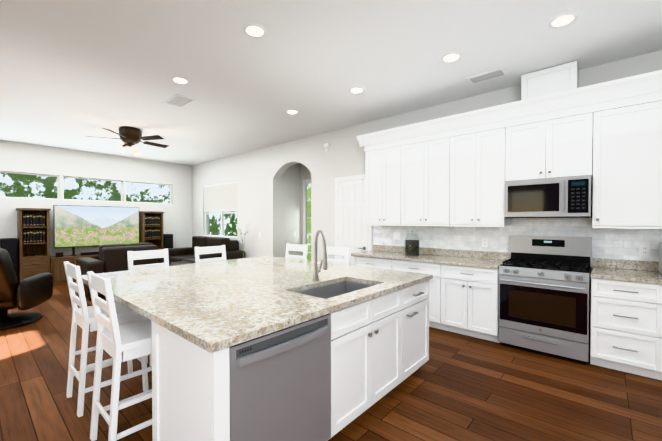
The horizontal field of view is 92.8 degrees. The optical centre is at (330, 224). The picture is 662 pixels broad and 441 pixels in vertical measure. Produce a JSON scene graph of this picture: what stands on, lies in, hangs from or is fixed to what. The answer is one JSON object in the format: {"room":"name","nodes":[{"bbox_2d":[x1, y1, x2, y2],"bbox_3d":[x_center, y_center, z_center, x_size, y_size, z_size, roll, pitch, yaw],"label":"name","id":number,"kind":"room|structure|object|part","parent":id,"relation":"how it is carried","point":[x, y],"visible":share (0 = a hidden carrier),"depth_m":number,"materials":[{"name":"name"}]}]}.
{"room":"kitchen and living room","nodes":[
{"label":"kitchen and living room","id":0,"kind":"room"},
{"bbox_2d":[0,140,191,255],"bbox_3d":[-7.162,-0.234,6.826,0.200,3.150,8.720,1,1,41],"label":"wall","id":1,"kind":"structure","parent":0,"point":[60,163],"depth_m":7.98,"materials":[{"name":"white paint"}]},
{"bbox_2d":[0,171,171,203],"bbox_3d":[-6.938,-0.872,7.052,0.050,0.576,6.466,1,1,41],"label":"window","id":2,"kind":"structure","parent":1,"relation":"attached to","point":[66,177],"depth_m":7.78,"materials":[{"name":"white"}]},
{"bbox_2d":[280,163,300,256],"bbox_3d":[-1.043,-0.245,7.712,0.160,3.150,0.660,1,1,41],"label":"wall","id":3,"kind":"structure","parent":0,"point":[293,177],"depth_m":7.67,"materials":[{"name":"white paint"}]},
{"bbox_2d":[301,164,310,255],"bbox_3d":[0.152,-0.239,7.233,2.590,3.150,0.150,1,1,41],"label":"wall","id":4,"kind":"structure","parent":0,"point":[305,173],"depth_m":7.90,"materials":[{"name":"white paint"}]},
{"bbox_2d":[303,179,310,258],"bbox_3d":[-0.354,0.103,7.653,0.910,2.455,0.050,1,1,41],"label":"door","id":5,"kind":"structure","parent":4,"relation":"in","point":[306,182],"depth_m":7.88,"materials":[{"name":"white wood"}]},
{"bbox_2d":[0,282,661,440],"bbox_3d":[-1.708,1.411,3.417,13.130,0.050,10.720,1,1,41],"label":"floor","id":6,"kind":"structure","parent":0,"point":[457,387],"depth_m":2.55,"materials":[{"name":"brown wood"}]},
{"bbox_2d":[0,238,17,280],"bbox_3d":[-6.836,0.818,6.687,0.392,1.050,0.260,1,1,41],"label":"speaker","id":7,"kind":"object","parent":6,"relation":"on","point":[10,245],"visible":0.46,"depth_m":6.60},
{"bbox_2d":[0,310,41,330],"bbox_3d":[-4.569,1.274,4.372,0.840,0.200,0.840,0,1,-21],"label":"base","id":8,"kind":"object","parent":6,"relation":"on","point":[12,320],"visible":0.88,"depth_m":4.36,"materials":[{"name":"black metal"}]},
{"bbox_2d":[0,247,52,310],"bbox_3d":[-4.527,0.690,4.252,0.930,0.940,1.070,0,1,-21],"label":"recliner","id":9,"kind":"object","parent":8,"relation":"on","point":[29,292],"visible":1,"depth_m":4.16,"materials":[{"name":"black leather"}]},
{"bbox_2d":[16,208,50,281],"bbox_3d":[-6.565,0.492,6.965,0.470,1.695,0.520,1,1,41],"label":"tower","id":10,"kind":"object","parent":6,"relation":"on","point":[33,231],"visible":0.88,"depth_m":6.86,"materials":[{"name":"brown wood"}]},
{"bbox_2d":[50,254,98,284],"bbox_3d":[-5.780,1.028,7.849,0.501,0.600,1.855,1,1,41],"label":"media console","id":11,"kind":"object","parent":6,"relation":"on","point":[57,270],"visible":0.25,"depth_m":7.14,"materials":[{"name":"brown wood"}]},
{"bbox_2d":[56,252,98,256],"bbox_3d":[-5.811,0.681,7.603,0.090,0.099,1.250,1,1,41],"label":"bar","id":12,"kind":"object","parent":11,"relation":"on","point":[59,254],"visible":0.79,"depth_m":7.49,"materials":[{"name":"black"}]},
{"bbox_2d":[53,205,138,255],"bbox_3d":[-5.753,0.134,7.854,0.300,1.183,1.745,1,1,41],"label":"tv","id":13,"kind":"object","parent":11,"relation":"on","point":[73,250],"depth_m":7.74,"materials":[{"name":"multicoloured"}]},
{"bbox_3d":[-5.737,0.033,7.838,0.002,0.955,1.721,1,1,41],"label":"tv screen","id":14,"kind":"part","parent":13,"relation":"part of","materials":[{"name":"multicoloured glass"}]},
{"bbox_2d":[63,261,148,416],"bbox_3d":[-1.843,0.847,2.593,0.430,1.102,0.480,1,1,41],"label":"stool","id":15,"kind":"object","parent":6,"relation":"on","point":[83,317],"visible":0.77,"depth_m":2.49,"materials":[{"name":"white wood"}]},
{"bbox_2d":[87,271,151,440],"bbox_3d":[-1.270,0.854,2.094,0.430,1.102,0.480,1,1,41],"label":"stool","id":16,"kind":"object","parent":6,"relation":"on","point":[116,342],"visible":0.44,"depth_m":1.94,"materials":[{"name":"white wood"}]},
{"bbox_2d":[76,242,170,300],"bbox_3d":[-4.184,0.862,6.406,1.000,0.970,1.420,1,1,41],"label":"sofa","id":17,"kind":"object","parent":6,"relation":"on","point":[112,257],"visible":0.42,"depth_m":5.90,"materials":[{"name":"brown leather"}]},
{"bbox_2d":[127,248,168,363],"bbox_3d":[-1.897,0.836,3.428,0.480,1.102,0.430,1,1,41],"label":"stool","id":18,"kind":"object","parent":6,"relation":"on","point":[141,255],"visible":0.12,"depth_m":3.53,"materials":[{"name":"white wood"}]},
{"bbox_2d":[139,211,163,249],"bbox_3d":[-5.008,0.479,8.751,0.470,1.675,0.550,1,1,41],"label":"tower","id":19,"kind":"object","parent":6,"relation":"on","point":[150,226],"visible":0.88,"depth_m":8.64,"materials":[{"name":"brown wood"}]},
{"bbox_2d":[163,234,172,248],"bbox_3d":[-4.749,0.792,9.080,0.392,1.040,0.250,1,1,41],"label":"speaker","id":20,"kind":"object","parent":6,"relation":"on","point":[167,240],"visible":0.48,"depth_m":8.92},
{"bbox_2d":[168,236,244,265],"bbox_3d":[-3.481,0.827,7.935,2.150,1.000,1.690,1,1,41],"label":"sofa","id":21,"kind":"object","parent":6,"relation":"on","point":[182,256],"visible":0.21,"depth_m":7.90,"materials":[{"name":"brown leather"}]},
{"bbox_2d":[194,245,225,262],"bbox_3d":[-1.410,0.829,3.986,0.480,1.102,0.430,1,1,41],"label":"stool","id":22,"kind":"object","parent":6,"relation":"on","point":[209,250],"visible":0.21,"depth_m":4.10,"materials":[{"name":"white wood"}]},
{"bbox_2d":[236,220,250,257],"bbox_3d":[-2.165,0.611,7.668,0.440,1.438,0.274,1,1,41],"label":"orchid","id":23,"kind":"object","parent":6,"relation":"on","point":[240,232],"visible":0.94,"depth_m":7.65,"materials":[{"name":"grey plant"}]},
{"bbox_2d":[119,278,432,440],"bbox_3d":[-0.538,0.956,2.829,2.098,0.876,2.180,1,1,41],"label":"kitchen island","id":24,"kind":"object","parent":6,"relation":"on","point":[268,348],"depth_m":1.74,"materials":[{"name":"wood"}]},
{"bbox_2d":[81,256,432,353],"bbox_3d":[-0.706,0.497,2.983,2.495,0.038,2.240,1,1,41],"label":"island countertop","id":25,"kind":"structure","parent":24,"relation":"on","point":[210,305],"depth_m":2.23,"materials":[{"name":"beige stone"}]},
{"bbox_2d":[305,230,332,281],"bbox_3d":[-0.073,0.261,2.660,0.243,0.442,0.187,1,1,41],"label":"faucet","id":26,"kind":"object","parent":25,"relation":"on","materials":[{"name":"silver metal"}]},
{"bbox_2d":[301,278,376,297],"bbox_3d":[0.052,0.627,2.496,0.444,0.233,0.764,1,1,41],"label":"sink","id":27,"kind":"object","parent":25,"relation":"in","point":[330,288],"depth_m":2.76,"materials":[{"name":"grey metal"}]},
{"bbox_2d":[285,243,307,259],"bbox_3d":[-0.629,0.824,4.305,0.430,1.102,0.480,1,1,41],"label":"stool","id":28,"kind":"object","parent":6,"relation":"on","point":[297,247],"visible":0.17,"depth_m":4.44,"materials":[{"name":"white wood"}]},
{"bbox_2d":[326,246,350,264],"bbox_3d":[-0.071,0.831,3.819,0.430,1.102,0.480,1,1,41],"label":"stool","id":29,"kind":"object","parent":6,"relation":"on","point":[338,251],"visible":0.12,"depth_m":3.92,"materials":[{"name":"white wood"}]},
{"bbox_2d":[353,257,386,268],"bbox_3d":[0.834,0.928,4.960,0.746,0.876,0.636,1,1,41],"label":"base cabinet","id":30,"kind":"object","parent":6,"relation":"on","point":[373,262],"depth_m":4.74,"materials":[{"name":"white wood"}]},
{"bbox_2d":[387,261,434,327],"bbox_3d":[1.342,0.934,4.517,0.838,0.876,0.636,1,1,41],"label":"base cabinet","id":31,"kind":"object","parent":6,"relation":"on","point":[422,267],"depth_m":4.20,"materials":[{"name":"white wood"}]},
{"bbox_2d":[435,265,499,342],"bbox_3d":[1.841,0.940,4.082,0.722,0.876,0.636,1,1,41],"label":"base cabinet","id":32,"kind":"object","parent":6,"relation":"on","point":[466,298],"depth_m":3.83,"materials":[{"name":"white wood"}]},
{"bbox_2d":[351,249,502,268],"bbox_3d":[1.318,0.477,4.522,2.102,0.038,0.652,1,1,41],"label":"countertop","id":33,"kind":"structure","parent":32,"relation":"on","point":[475,262],"depth_m":4.29,"materials":[{"name":"beige stone"}]},
{"bbox_2d":[404,231,419,255],"bbox_3d":[1.206,0.270,4.682,0.224,0.370,0.224,1,1,41],"label":"jar","id":34,"kind":"object","parent":33,"relation":"on","point":[411,247],"visible":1,"depth_m":4.60,"materials":[{"name":"black glass"}]},
{"bbox_2d":[499,235,591,364],"bbox_3d":[2.400,0.762,3.547,0.796,1.245,0.692,1,1,41],"label":"range","id":35,"kind":"object","parent":6,"relation":"on","point":[545,295],"visible":1,"depth_m":3.38,"materials":[{"name":"grey metal"}]},
{"bbox_2d":[590,277,661,379],"bbox_3d":[2.939,0.952,3.125,0.551,0.876,0.636,1,1,41],"label":"base cabinet","id":36,"kind":"object","parent":6,"relation":"on","point":[626,319],"depth_m":2.91,"materials":[{"name":"white wood"}]},
{"bbox_2d":[591,265,661,284],"bbox_3d":[3.517,0.502,2.605,2.102,0.038,0.652,1,1,41],"label":"countertop","id":37,"kind":"structure","parent":36,"relation":"on","point":[648,276],"depth_m":3.01,"materials":[{"name":"beige stone"}]},
{"bbox_2d":[659,242,661,273],"bbox_3d":[3.305,0.330,2.834,0.465,0.300,0.388,1,1,41],"label":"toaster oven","id":38,"kind":"object","parent":37,"relation":"on","point":[660,257],"visible":1,"depth_m":3.04,"materials":[{"name":"silver metal"}]},
{"bbox_2d":[659,357,661,379],"bbox_3d":[3.396,0.957,2.726,0.780,0.876,0.636,1,1,41],"label":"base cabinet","id":39,"kind":"object","parent":6,"relation":"on","point":[660,358],"depth_m":2.76,"materials":[{"name":"white wood"}]},
{"bbox_2d":[0,0,661,165],"bbox_3d":[-1.708,-1.813,3.375,13.130,0.100,10.720,1,1,41],"label":"ceiling","id":40,"kind":"structure","parent":0,"point":[74,74],"depth_m":3.37,"materials":[{"name":"white paint"}]},
{"bbox_2d":[88,126,168,154],"bbox_3d":[-3.770,-1.565,5.967,1.361,0.465,1.354,1,1,41],"label":"ceiling fan","id":41,"kind":"object","parent":40,"relation":"hanging from","point":[131,137],"visible":1,"depth_m":5.83,"materials":[{"name":"brown wood"}]},
{"bbox_2d":[163,94,195,107],"bbox_3d":[-2.180,-1.772,4.530,0.460,0.012,0.260,1,1,41],"label":"ceiling vent","id":42,"kind":"object","parent":40,"relation":"in","point":[178,100],"visible":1,"depth_m":4.52,"materials":[{"name":"white metal"}]},
{"bbox_2d":[170,77,189,84],"bbox_3d":[-1.852,-1.768,3.872,0.215,0.004,0.215,0,1,17],"label":"recessed light","id":43,"kind":"object","parent":40,"relation":"in","point":[179,80],"depth_m":3.86,"materials":[{"name":"white plastic"}]},
{"bbox_2d":[243,24,266,37],"bbox_3d":[-0.691,-1.755,2.860,0.215,0.004,0.215,1,1,35],"label":"recessed light","id":44,"kind":"object","parent":40,"relation":"in","point":[260,31],"depth_m":2.85,"materials":[{"name":"white plastic"}]},
{"bbox_2d":[286,110,298,113],"bbox_3d":[-0.610,-1.783,4.992,0.215,0.004,0.215,0,1,32],"label":"recessed light","id":45,"kind":"object","parent":40,"relation":"in","point":[287,111],"depth_m":4.96,"materials":[{"name":"white plastic"}]},
{"bbox_2d":[349,87,364,93],"bbox_3d":[0.340,-1.772,4.164,0.215,0.004,0.215,0,1,32],"label":"recessed light","id":46,"kind":"object","parent":40,"relation":"in","point":[355,90],"depth_m":4.16,"materials":[{"name":"white plastic"}]},
{"bbox_2d":[440,52,461,62],"bbox_3d":[1.268,-1.761,3.327,0.215,0.004,0.215,0,1,32],"label":"recessed light","id":47,"kind":"object","parent":40,"relation":"in","point":[454,56],"depth_m":3.32,"materials":[{"name":"white plastic"}]},
{"bbox_2d":[466,67,507,84],"bbox_3d":[1.849,-1.762,3.750,0.400,0.012,0.220,1,1,41],"label":"ceiling vent","id":48,"kind":"object","parent":40,"relation":"in","point":[488,75],"visible":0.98,"depth_m":3.74,"materials":[{"name":"white metal"}]},
{"bbox_2d":[547,12,578,27],"bbox_3d":[1.991,-1.753,2.710,0.215,0.004,0.215,0,1,17],"label":"recessed light","id":49,"kind":"object","parent":40,"relation":"in","point":[562,20],"depth_m":2.70,"materials":[{"name":"white plastic"}]},
{"bbox_2d":[192,50,661,270],"bbox_3d":[0.435,-0.221,5.853,13.130,3.150,0.200,1,1,41],"label":"wall","id":50,"kind":"structure","parent":0,"point":[256,175],"depth_m":6.38,"materials":[{"name":"white paint"}]},
{"bbox_2d":[202,211,236,237],"bbox_3d":[-3.107,-0.406,8.880,1.846,1.516,0.150,1,1,41],"label":"window","id":51,"kind":"structure","parent":50,"relation":"in","point":[222,213],"depth_m":8.91,"materials":[{"name":"white"}]},
{"bbox_2d":[203,181,236,211],"bbox_3d":[-3.120,-0.768,8.861,1.826,0.786,0.048,1,1,41],"label":"window shade","id":52,"kind":"object","parent":50,"relation":"attached to","point":[220,196],"visible":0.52,"depth_m":8.79,"materials":[{"name":"white fabric"}]},
{"bbox_2d":[338,179,367,264],"bbox_3d":[0.375,0.272,5.735,0.668,2.144,0.060,1,1,41],"label":"pantry door","id":53,"kind":"structure","parent":50,"relation":"in","point":[352,231],"depth_m":5.74,"materials":[{"name":"white wood"}]},
{"bbox_2d":[335,174,371,259],"bbox_3d":[0.393,0.233,5.750,0.840,2.245,0.020,1,1,41],"label":"door frame","id":54,"kind":"structure","parent":50,"relation":"attached to","point":[349,178],"depth_m":5.92,"materials":[{"name":"white wood"}]},
{"bbox_2d":[364,145,395,224],"bbox_3d":[0.936,-0.609,5.043,0.720,1.203,0.348,1,1,41],"label":"upper cabinet","id":55,"kind":"object","parent":50,"relation":"attached to","point":[380,205],"depth_m":4.94,"materials":[{"name":"white wood"}]},
{"bbox_2d":[393,232,399,239],"bbox_3d":[1.073,0.183,5.153,0.120,0.120,0.010,1,1,41],"label":"electrical outlet plate","id":56,"kind":"object","parent":50,"relation":"attached to","point":[396,235],"depth_m":5.15,"materials":[{"name":"white plastic"}]},
{"bbox_2d":[396,137,443,224],"bbox_3d":[1.434,-0.603,4.609,0.858,1.203,0.348,1,1,41],"label":"upper cabinet","id":57,"kind":"object","parent":50,"relation":"attached to","point":[419,164],"depth_m":4.51,"materials":[{"name":"white wood"}]},
{"bbox_2d":[444,121,511,224],"bbox_3d":[1.960,-0.597,4.151,0.794,1.203,0.348,1,1,41],"label":"upper cabinet","id":58,"kind":"object","parent":50,"relation":"attached to","point":[457,170],"depth_m":4.01,"materials":[{"name":"white wood"}]},
{"bbox_2d":[482,238,487,246],"bbox_3d":[2.083,0.245,4.273,0.075,0.120,0.009,1,1,41],"label":"electrical outlet plate","id":59,"kind":"object","parent":50,"relation":"attached to","point":[484,240],"depth_m":4.27,"materials":[{"name":"white plastic"}]},
{"bbox_2d":[373,245,659,272],"bbox_3d":[2.625,0.417,3.801,5.020,0.100,0.019,1,1,41],"label":"backsplash","id":60,"kind":"structure","parent":50,"relation":"attached to","point":[603,263],"depth_m":4.17,"materials":[{"name":"beige stone"}]},
{"bbox_2d":[374,218,661,266],"bbox_3d":[2.631,0.171,3.805,5.020,0.620,0.006,1,1,41],"label":"backsplash","id":61,"kind":"structure","parent":50,"relation":"attached to","point":[624,244],"depth_m":3.93,"materials":[{"name":"tile"}]},
{"bbox_2d":[520,61,579,112],"bbox_3d":[2.535,-1.593,3.656,0.520,0.341,0.318,1,1,41],"label":"chase","id":62,"kind":"object","parent":50,"relation":"attached to","point":[556,85],"depth_m":3.50,"materials":[{"name":"white wood"}]},
{"bbox_2d":[512,109,595,180],"bbox_3d":[2.518,-0.854,3.661,0.810,0.676,0.348,1,1,41],"label":"upper cabinet","id":63,"kind":"object","parent":50,"relation":"attached to","point":[561,144],"depth_m":3.48,"materials":[{"name":"white wood"}]},
{"bbox_2d":[504,175,591,217],"bbox_3d":[2.482,-0.296,3.628,0.796,0.435,0.441,1,1,41],"label":"microwave","id":64,"kind":"object","parent":63,"relation":"attached to","point":[565,197],"visible":1,"depth_m":3.46,"materials":[{"name":"grey metal"}]},
{"bbox_2d":[592,97,655,228],"bbox_3d":[3.028,-0.585,3.220,0.665,1.203,0.348,1,1,41],"label":"upper cabinet","id":65,"kind":"object","parent":50,"relation":"attached to","point":[624,183],"depth_m":3.11,"materials":[{"name":"white wood"}]},
{"bbox_2d":[639,245,649,256],"bbox_3d":[3.244,0.268,3.261,0.075,0.120,0.009,1,1,41],"label":"electrical outlet plate","id":66,"kind":"object","parent":50,"relation":"attached to","point":[644,250],"depth_m":3.26,"materials":[{"name":"white plastic"}]},
{"bbox_2d":[656,97,661,228],"bbox_3d":[3.501,-0.580,2.807,0.841,1.203,0.348,1,1,41],"label":"upper cabinet","id":67,"kind":"object","parent":50,"relation":"attached to","point":[658,99],"depth_m":2.95,"materials":[{"name":"white wood"}]},
{"label":"outside","id":68,"kind":"structure","parent":0,"visible":0},
{"bbox_2d":[0,173,236,235],"bbox_3d":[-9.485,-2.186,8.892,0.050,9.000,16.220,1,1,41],"label":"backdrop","id":69,"kind":"structure","parent":68,"point":[102,193],"depth_m":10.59,"materials":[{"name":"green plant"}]},
{"bbox_2d":[307,184,310,259],"bbox_3d":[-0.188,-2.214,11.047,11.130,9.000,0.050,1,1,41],"label":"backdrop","id":70,"kind":"structure","parent":68,"point":[308,219],"depth_m":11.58,"materials":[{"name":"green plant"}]}
]}

